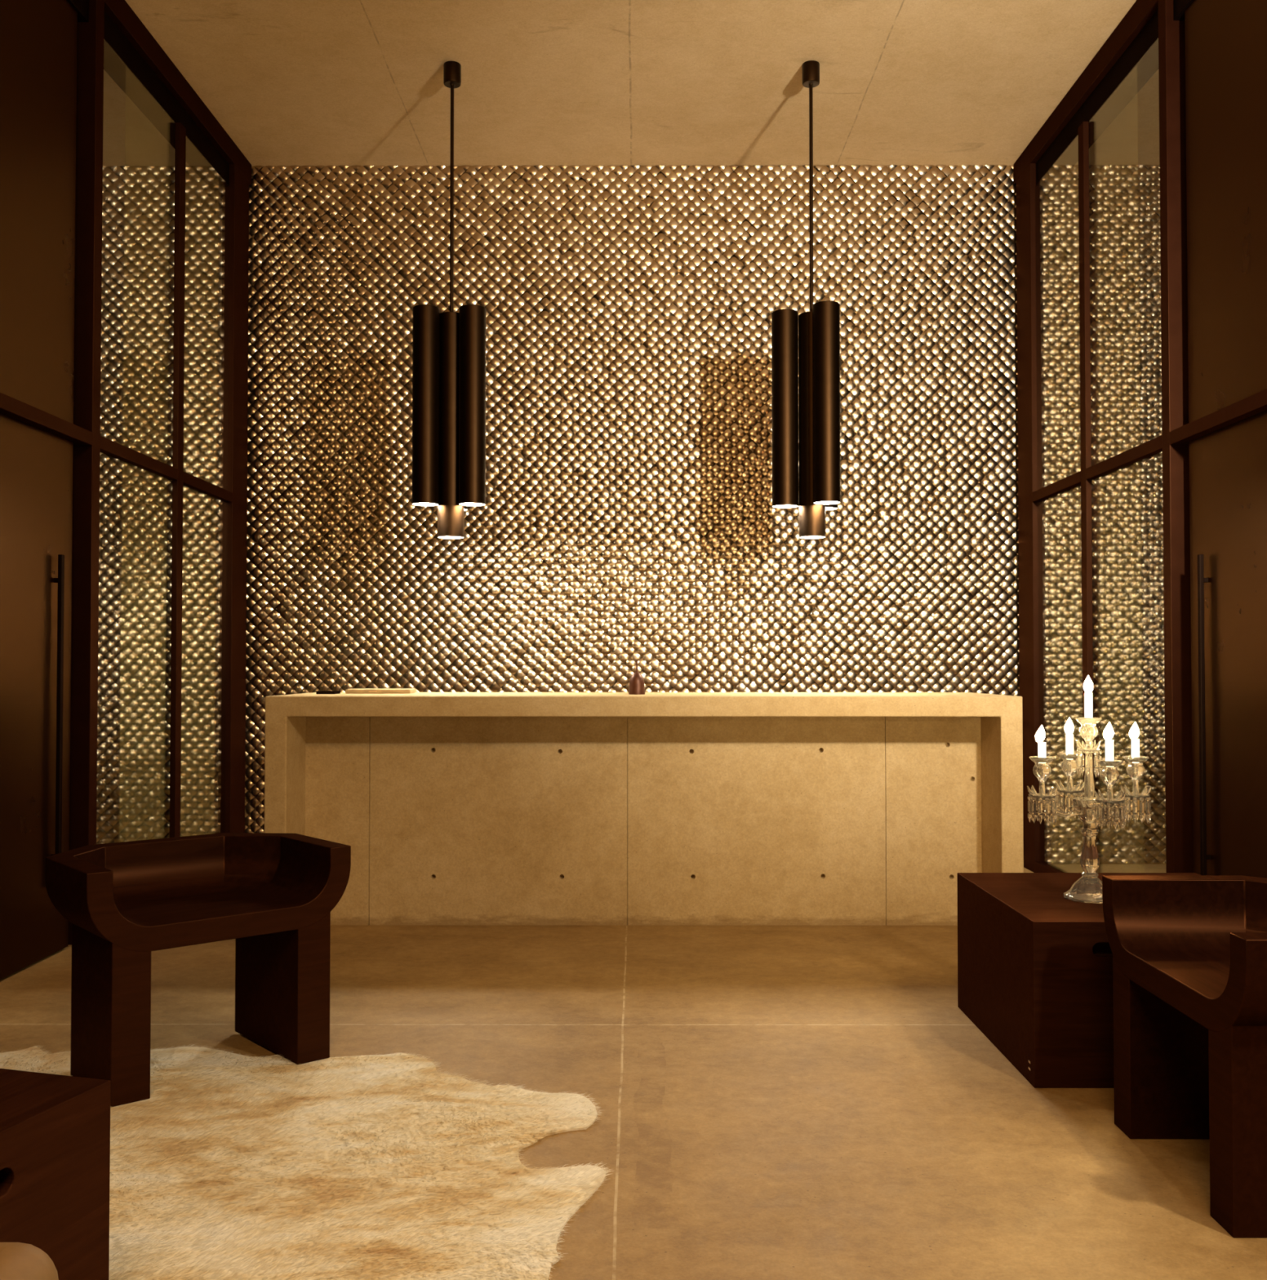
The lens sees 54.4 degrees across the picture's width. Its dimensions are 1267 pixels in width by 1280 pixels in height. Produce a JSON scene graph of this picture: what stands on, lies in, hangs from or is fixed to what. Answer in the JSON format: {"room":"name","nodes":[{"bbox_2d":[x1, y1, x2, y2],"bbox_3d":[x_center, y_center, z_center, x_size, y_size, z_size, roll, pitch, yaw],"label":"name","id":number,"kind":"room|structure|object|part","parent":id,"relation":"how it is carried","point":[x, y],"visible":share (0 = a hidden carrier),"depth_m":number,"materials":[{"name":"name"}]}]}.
{"room":"hotel lobby","nodes":[
{"label":"hotel lobby","id":0,"kind":"room"},
{"bbox_2d":[96,164,1165,864],"bbox_3d":[0.017,-0.806,7.809,9.390,4.428,0.028,0,-1,0],"label":"wall","id":1,"kind":"structure","parent":0,"point":[695,633],"depth_m":7.81,"materials":[{"name":"metal"}]},
{"bbox_2d":[68,0,248,944],"bbox_3d":[-2.484,-0.766,6.645,0.110,4.300,2.200,0,-1,0],"label":"window","id":2,"kind":"structure","parent":1,"relation":"in","point":[232,493],"depth_m":6.55,"materials":[{"name":"brown wood"}]},
{"bbox_3d":[-2.464,-0.746,7.605,0.075,4.300,0.280,0,-1,0],"label":"corner post","id":3,"kind":"part","parent":2,"relation":"part of","materials":[{"name":"brown wood"}]},
{"bbox_2d":[66,0,251,201],"bbox_3d":[-2.540,-3.001,2.505,0.200,0.268,10.665,0,-1,0],"label":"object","id":4,"kind":"structure","parent":1,"relation":"attached to","point":[133,58],"depth_m":6.47,"materials":[{"name":"brown wood"}]},
{"bbox_2d":[96,165,1164,863],"bbox_3d":[0.021,-0.803,7.962,9.400,4.430,0.275,0,-1,0],"label":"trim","id":5,"kind":"structure","parent":1,"relation":"attached to","point":[1140,166],"depth_m":7.84,"materials":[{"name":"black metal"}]},
{"bbox_2d":[1013,0,1193,201],"bbox_3d":[2.497,-3.001,2.491,0.200,0.268,10.665,0,-1,0],"label":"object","id":6,"kind":"structure","parent":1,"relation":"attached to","point":[1128,59],"depth_m":6.47,"materials":[{"name":"brown wood"}]},
{"bbox_2d":[1016,0,1193,872],"bbox_3d":[2.463,-0.767,6.631,0.110,4.300,2.200,0,-1,0],"label":"window","id":7,"kind":"structure","parent":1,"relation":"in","point":[1033,492],"depth_m":6.17,"materials":[{"name":"brown wood"}]},
{"bbox_3d":[2.448,-0.746,7.591,0.075,4.300,0.280,0,-1,0],"label":"corner post","id":8,"kind":"part","parent":7,"relation":"part of","materials":[{"name":"brown wood"}]},
{"bbox_3d":[2.432,1.357,7.001,0.045,0.070,0.810,0,-1,0],"label":"rail","id":9,"kind":"part","parent":7,"relation":"part of","materials":[{"name":"brown wood"}]},
{"bbox_2d":[102,0,1159,167],"bbox_3d":[0.007,-3.236,2.521,9.800,0.200,11.300,0,-1,0],"label":"ceiling","id":10,"kind":"structure","parent":0,"point":[291,82],"depth_m":6.70,"materials":[{"name":"concrete"}]},
{"bbox_2d":[412,60,486,538],"bbox_3d":[-0.960,-1.793,6.548,0.382,2.512,0.350,0,-1,0],"label":"pendant lamp","id":11,"kind":"object","parent":10,"relation":"hanging from","point":[449,348],"visible":1,"depth_m":6.39,"materials":[{"name":"brown metal"}]},
{"bbox_2d":[413,502,437,506],"bbox_3d":[-1.082,-0.708,6.420,0.132,0.004,0.132,0,-1,0],"label":"diffuser","id":12,"kind":"object","parent":11,"relation":"attached to","point":[414,504],"depth_m":6.41,"materials":[{"name":"beige plastic"}]},
{"bbox_2d":[439,536,462,538],"bbox_3d":[-0.961,-0.542,6.486,0.132,0.004,0.132,0,-1,0],"label":"diffuser","id":13,"kind":"object","parent":11,"relation":"attached to","point":[442,537],"depth_m":6.50,"materials":[{"name":"beige plastic"}]},
{"bbox_3d":[-0.961,-2.327,6.524,0.019,1.245,0.019,0,-1,0],"label":"rod","id":14,"kind":"part","parent":11,"relation":"part of","materials":[{"name":"brown metal"}]},
{"bbox_2d":[459,502,484,506],"bbox_3d":[-0.839,-0.708,6.419,0.132,0.004,0.132,0,-1,0],"label":"diffuser","id":15,"kind":"object","parent":11,"relation":"attached to","point":[460,504],"depth_m":6.41,"materials":[{"name":"beige plastic"}]},
{"bbox_2d":[771,60,840,538],"bbox_3d":[0.911,-1.794,6.500,0.361,2.512,0.381,0,-1,0],"label":"pendant lamp","id":16,"kind":"object","parent":10,"relation":"hanging from","point":[806,346],"visible":1,"depth_m":6.44,"materials":[{"name":"brown metal"}]},
{"bbox_2d":[773,505,797,507],"bbox_3d":[0.800,-0.707,6.499,0.132,0.004,0.132,0,-1,0],"label":"diffuser","id":17,"kind":"object","parent":16,"relation":"attached to","point":[774,506],"depth_m":6.51,"materials":[{"name":"beige plastic"}]},
{"bbox_3d":[0.940,-2.327,6.519,0.019,1.245,0.019,0,-1,0],"label":"rod","id":18,"kind":"part","parent":16,"relation":"part of","materials":[{"name":"brown metal"}]},
{"bbox_2d":[800,536,823,538],"bbox_3d":[0.940,-0.542,6.481,0.132,0.004,0.132,0,-1,0],"label":"diffuser","id":19,"kind":"object","parent":16,"relation":"attached to","point":[802,537],"depth_m":6.50,"materials":[{"name":"beige plastic"}]},
{"bbox_2d":[814,501,839,504],"bbox_3d":[0.996,-0.710,6.356,0.132,0.004,0.132,0,-1,0],"label":"diffuser","id":20,"kind":"object","parent":16,"relation":"attached to","point":[815,502],"depth_m":6.35,"materials":[{"name":"beige plastic"}]},
{"bbox_2d":[825,507,835,510],"bbox_3d":[1.022,-0.705,6.598,0.132,0.004,0.132,0,-1,0],"label":"diffuser","id":21,"kind":"object","parent":16,"relation":"attached to","point":[826,508],"depth_m":6.61,"materials":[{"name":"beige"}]},
{"bbox_2d":[0,863,1266,1279],"bbox_3d":[0.007,1.393,2.421,9.800,0.200,11.300,0,-1,0],"label":"floor","id":22,"kind":"structure","parent":0,"point":[776,1102],"depth_m":3.59,"materials":[{"name":"concrete"}]},
{"bbox_2d":[0,1242,58,1279],"bbox_3d":[-0.909,1.006,1.411,0.385,0.515,0.340,0,-1,0],"label":"pouf","id":23,"kind":"object","parent":22,"relation":"on","point":[18,1260],"visible":1,"depth_m":1.51,"materials":[{"name":"beige leather"}]},
{"bbox_2d":[0,1044,613,1279],"bbox_3d":[-1.264,1.293,2.841,2.396,0.017,2.355,0,-1,0],"label":"rug","id":24,"kind":"object","parent":22,"relation":"on","point":[233,1166],"visible":0.8,"depth_m":3.01,"materials":[{"name":"beige fur"}]},
{"bbox_2d":[0,1068,111,1279],"bbox_3d":[-1.485,1.034,1.937,0.866,0.482,0.870,0,-1,16],"label":"side table","id":25,"kind":"object","parent":24,"relation":"on","point":[55,1129],"visible":1,"depth_m":2.13,"materials":[{"name":"brown wood"}]},
{"bbox_2d":[44,832,351,1106],"bbox_3d":[-1.396,0.987,3.891,0.810,0.660,0.570,1,-2,-41],"label":"armchair","id":26,"kind":"object","parent":24,"relation":"on","point":[276,895],"visible":1,"depth_m":3.85,"materials":[{"name":"brown wood"}]},
{"bbox_3d":[-1.575,1.082,3.667,0.110,0.461,0.469,1,-2,-41],"label":"leg","id":27,"kind":"part","parent":26,"relation":"part of","materials":[{"name":"brown wood"}]},
{"bbox_3d":[-1.153,1.090,4.035,0.110,0.461,0.469,1,-2,-41],"label":"leg","id":28,"kind":"part","parent":26,"relation":"part of","materials":[{"name":"brown wood"}]},
{"bbox_2d":[264,692,1023,925],"bbox_3d":[0.046,0.818,6.041,3.448,1.105,0.885,0,-1,0],"label":"reception desk","id":29,"kind":"object","parent":22,"relation":"on","point":[451,808],"depth_m":5.92,"materials":[{"name":"concrete"}]},
{"bbox_2d":[315,690,340,693],"bbox_3d":[-1.514,0.260,6.120,0.090,0.014,0.120,0,-1,0],"label":"desk tray","id":30,"kind":"object","parent":29,"relation":"on","point":[320,691],"visible":0.99,"depth_m":6.06,"materials":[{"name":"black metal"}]},
{"bbox_2d":[345,688,415,693],"bbox_3d":[-1.283,0.260,6.269,0.320,0.022,0.221,0,-1,-3],"label":"leather folder","id":31,"kind":"object","parent":29,"relation":"on","point":[357,691],"visible":1,"depth_m":6.16,"materials":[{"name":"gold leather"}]},
{"bbox_2d":[628,660,644,694],"bbox_3d":[0.016,0.182,6.018,0.081,0.167,0.081,0,-1,0],"label":"bell","id":32,"kind":"object","parent":29,"relation":"on","point":[637,686],"visible":1,"depth_m":5.99,"materials":[{"name":"brown metal"}]},
{"bbox_2d":[956,872,1199,1088],"bbox_3d":[1.615,1.084,4.065,0.871,0.488,0.866,0,-1,0],"label":"side table","id":33,"kind":"object","parent":22,"relation":"on","point":[1035,963],"visible":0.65,"depth_m":3.71,"materials":[{"name":"brown wood"}]},
{"bbox_2d":[1026,717,1151,903],"bbox_3d":[1.480,0.546,4.005,0.311,0.586,0.311,-1,-2,42],"label":"candelabra","id":34,"kind":"object","parent":33,"relation":"on","point":[1093,811],"visible":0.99,"depth_m":3.98,"materials":[{"name":"clear glass"}]},
{"bbox_2d":[1035,725,1045,757],"bbox_3d":[1.321,0.337,4.002,0.033,0.123,0.030,0,-1,0],"label":"candle","id":35,"kind":"object","parent":34,"relation":"on","point":[1040,735],"visible":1,"depth_m":3.99,"materials":[{"name":"white wax"}]},
{"bbox_2d":[1029,755,1054,795],"bbox_3d":[1.325,0.446,4.000,0.080,0.134,0.080,0,-1,0],"label":"candle cup","id":36,"kind":"object","parent":34,"relation":"on","point":[1042,770],"depth_m":3.98,"materials":[{"name":"clear glass"}]},
{"bbox_3d":[1.325,0.509,3.998,0.089,0.016,0.085,0,-1,0],"label":"drip dish","id":37,"kind":"part","parent":34,"relation":"part of","materials":[{"name":"clear glass"}]},
{"bbox_3d":[1.325,0.494,3.999,0.089,0.040,0.089,0,-1,0],"label":"crown","id":38,"kind":"part","parent":34,"relation":"part of","materials":[{"name":"clear glass"}]},
{"bbox_3d":[1.387,0.545,4.001,0.134,0.062,0.017,0,-1,-2],"label":"arm","id":39,"kind":"part","parent":34,"relation":"part of","materials":[{"name":"clear glass"}]},
{"bbox_2d":[1064,718,1073,754],"bbox_3d":[1.471,0.332,4.165,0.030,0.140,0.030,0,-1,0],"label":"candle","id":40,"kind":"object","parent":34,"relation":"on","point":[1068,728],"visible":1,"depth_m":4.16,"materials":[{"name":"white wax"}]},
{"bbox_2d":[1057,752,1080,791],"bbox_3d":[1.472,0.449,4.162,0.080,0.134,0.080,0,-1,0],"label":"candle cup","id":41,"kind":"object","parent":34,"relation":"on","point":[1068,765],"depth_m":4.14,"materials":[{"name":"clear glass"}]},
{"bbox_3d":[1.472,0.498,4.161,0.089,0.040,0.089,0,-1,0],"label":"crown","id":42,"kind":"part","parent":34,"relation":"part of","materials":[{"name":"clear glass"}]},
{"bbox_3d":[1.472,0.512,4.161,0.089,0.016,0.085,0,-1,0],"label":"drip dish","id":43,"kind":"part","parent":34,"relation":"part of","materials":[{"name":"clear glass"}]},
{"bbox_3d":[1.475,0.547,4.098,0.017,0.062,0.134,0,-1,-2],"label":"arm","id":44,"kind":"part","parent":34,"relation":"part of","materials":[{"name":"clear glass"}]},
{"bbox_2d":[1071,753,1101,823],"bbox_3d":[1.480,0.480,4.007,0.108,0.225,0.108,0,-1,0],"label":"stem","id":45,"kind":"object","parent":34,"relation":"on","point":[1084,806],"depth_m":3.99,"materials":[{"name":"clear glass"}]},
{"bbox_2d":[1083,675,1093,718],"bbox_3d":[1.480,0.194,4.013,0.030,0.157,0.030,0,-1,0],"label":"candle","id":46,"kind":"object","parent":34,"relation":"on","point":[1088,686],"visible":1,"depth_m":4.00,"materials":[{"name":"white wax"}]},
{"bbox_3d":[1.480,0.346,4.010,0.074,0.039,0.074,0,-1,-17],"label":"crown","id":47,"kind":"part","parent":34,"relation":"part of","materials":[{"name":"clear glass"}]},
{"bbox_2d":[1075,717,1102,749],"bbox_3d":[1.480,0.307,4.010,0.084,0.108,0.081,0,-1,0],"label":"candle cup","id":48,"kind":"object","parent":34,"relation":"on","point":[1088,731],"depth_m":3.99,"materials":[{"name":"clear glass"}]},
{"bbox_3d":[1.480,0.361,4.009,0.074,0.016,0.071,0,-1,0],"label":"drip dish","id":49,"kind":"part","parent":34,"relation":"part of","materials":[{"name":"clear glass"}]},
{"bbox_3d":[1.480,0.680,4.002,0.060,0.177,0.060,-1,-1,23],"label":"stem","id":50,"kind":"part","parent":34,"relation":"part of","materials":[{"name":"clear glass"}]},
{"bbox_3d":[1.484,0.543,3.912,0.017,0.062,0.134,0,-1,-2],"label":"arm","id":51,"kind":"part","parent":34,"relation":"part of","materials":[{"name":"clear glass"}]},
{"bbox_2d":[1102,722,1114,761],"bbox_3d":[1.485,0.326,3.855,0.031,0.139,0.030,0,-1,0],"label":"candle","id":52,"kind":"object","parent":34,"relation":"on","point":[1108,733],"visible":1,"depth_m":3.85,"materials":[{"name":"white wax"}]},
{"bbox_3d":[1.488,0.491,3.852,0.089,0.040,0.089,0,-1,0],"label":"crown","id":53,"kind":"part","parent":34,"relation":"part of","materials":[{"name":"clear glass"}]},
{"bbox_2d":[1096,759,1123,800],"bbox_3d":[1.488,0.443,3.853,0.080,0.134,0.080,0,-1,0],"label":"candle cup","id":54,"kind":"object","parent":34,"relation":"on","point":[1109,774],"depth_m":3.83,"materials":[{"name":"clear glass"}]},
{"bbox_3d":[1.488,0.506,3.851,0.089,0.016,0.085,0,-1,0],"label":"drip dish","id":55,"kind":"part","parent":34,"relation":"part of","materials":[{"name":"clear glass"}]},
{"bbox_3d":[1.573,0.545,4.010,0.134,0.062,0.017,0,-1,-2],"label":"arm","id":56,"kind":"part","parent":34,"relation":"part of","materials":[{"name":"clear glass"}]},
{"bbox_2d":[1128,722,1139,757],"bbox_3d":[1.631,0.333,4.018,0.031,0.132,0.030,0,-1,0],"label":"candle","id":57,"kind":"object","parent":34,"relation":"on","point":[1134,731],"visible":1,"depth_m":4.01,"materials":[{"name":"white wax"}]},
{"bbox_3d":[1.635,0.494,4.014,0.089,0.040,0.089,0,-1,0],"label":"crown","id":58,"kind":"part","parent":34,"relation":"part of","materials":[{"name":"clear glass"}]},
{"bbox_2d":[1122,755,1148,795],"bbox_3d":[1.635,0.446,4.015,0.080,0.134,0.080,0,-1,0],"label":"candle cup","id":59,"kind":"object","parent":34,"relation":"on","point":[1135,770],"depth_m":4.00,"materials":[{"name":"clear glass"}]},
{"bbox_3d":[1.635,0.509,4.014,0.089,0.016,0.085,0,-1,0],"label":"drip dish","id":60,"kind":"part","parent":34,"relation":"part of","materials":[{"name":"clear glass"}]},
{"bbox_2d":[1102,875,1266,1237],"bbox_3d":[1.586,0.976,3.017,0.570,0.660,0.810,0,-1,0],"label":"armchair","id":61,"kind":"object","parent":22,"relation":"on","point":[1189,952],"visible":1,"depth_m":3.24,"materials":[{"name":"brown wood"}]},
{"bbox_3d":[1.537,1.081,3.295,0.469,0.461,0.110,0,-1,0],"label":"leg","id":62,"kind":"part","parent":61,"relation":"part of","materials":[{"name":"brown wood"}]},
{"bbox_3d":[1.536,1.069,2.735,0.469,0.461,0.110,0,-1,0],"label":"leg","id":63,"kind":"part","parent":61,"relation":"part of","materials":[{"name":"brown wood"}]},
{"bbox_3d":[-2.597,-0.910,0.027,0.200,4.300,6.000,0,-1,0],"label":"wall","id":64,"kind":"structure","parent":0,"visible":0},
{"bbox_2d":[0,0,92,979],"bbox_3d":[-2.495,-0.748,4.284,0.120,4.160,2.520,0,-1,0],"label":"door","id":65,"kind":"structure","parent":64,"relation":"in","point":[38,433],"depth_m":5.12,"materials":[{"name":"wood"}]},
{"bbox_3d":[-2.506,0.208,4.223,0.040,2.223,2.440,0,-1,0],"label":"panel","id":66,"kind":"part","parent":65,"relation":"part of","materials":[{"name":"wood"}]},
{"bbox_3d":[-2.506,-1.896,4.269,0.040,1.865,2.440,0,-1,0],"label":"panel","id":67,"kind":"part","parent":65,"relation":"part of","materials":[{"name":"wood"}]},
{"bbox_3d":[-2.454,0.344,5.275,0.018,1.420,0.026,0,-1,0],"label":"handle","id":68,"kind":"part","parent":65,"relation":"part of","materials":[{"name":"black metal"}]},
{"bbox_3d":[2.540,-0.910,0.013,0.200,4.300,6.000,0,-1,0],"label":"wall","id":69,"kind":"structure","parent":0,"visible":0},
{"bbox_2d":[1169,0,1266,878],"bbox_3d":[2.462,-0.748,4.271,0.120,4.160,2.520,0,-1,0],"label":"door","id":70,"kind":"structure","parent":69,"relation":"in","point":[1225,433],"depth_m":5.08,"materials":[{"name":"wood"}]},
{"bbox_3d":[2.425,0.344,5.262,0.018,1.420,0.026,0,-1,0],"label":"handle","id":71,"kind":"part","parent":70,"relation":"part of","materials":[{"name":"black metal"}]},
{"bbox_3d":[2.471,-1.896,4.255,0.040,1.865,2.440,0,-1,0],"label":"panel","id":72,"kind":"part","parent":70,"relation":"part of","materials":[{"name":"wood"}]},
{"bbox_3d":[2.471,0.208,4.210,0.040,2.223,2.440,0,-1,0],"label":"panel","id":73,"kind":"part","parent":70,"relation":"part of","materials":[{"name":"wood"}]}
]}

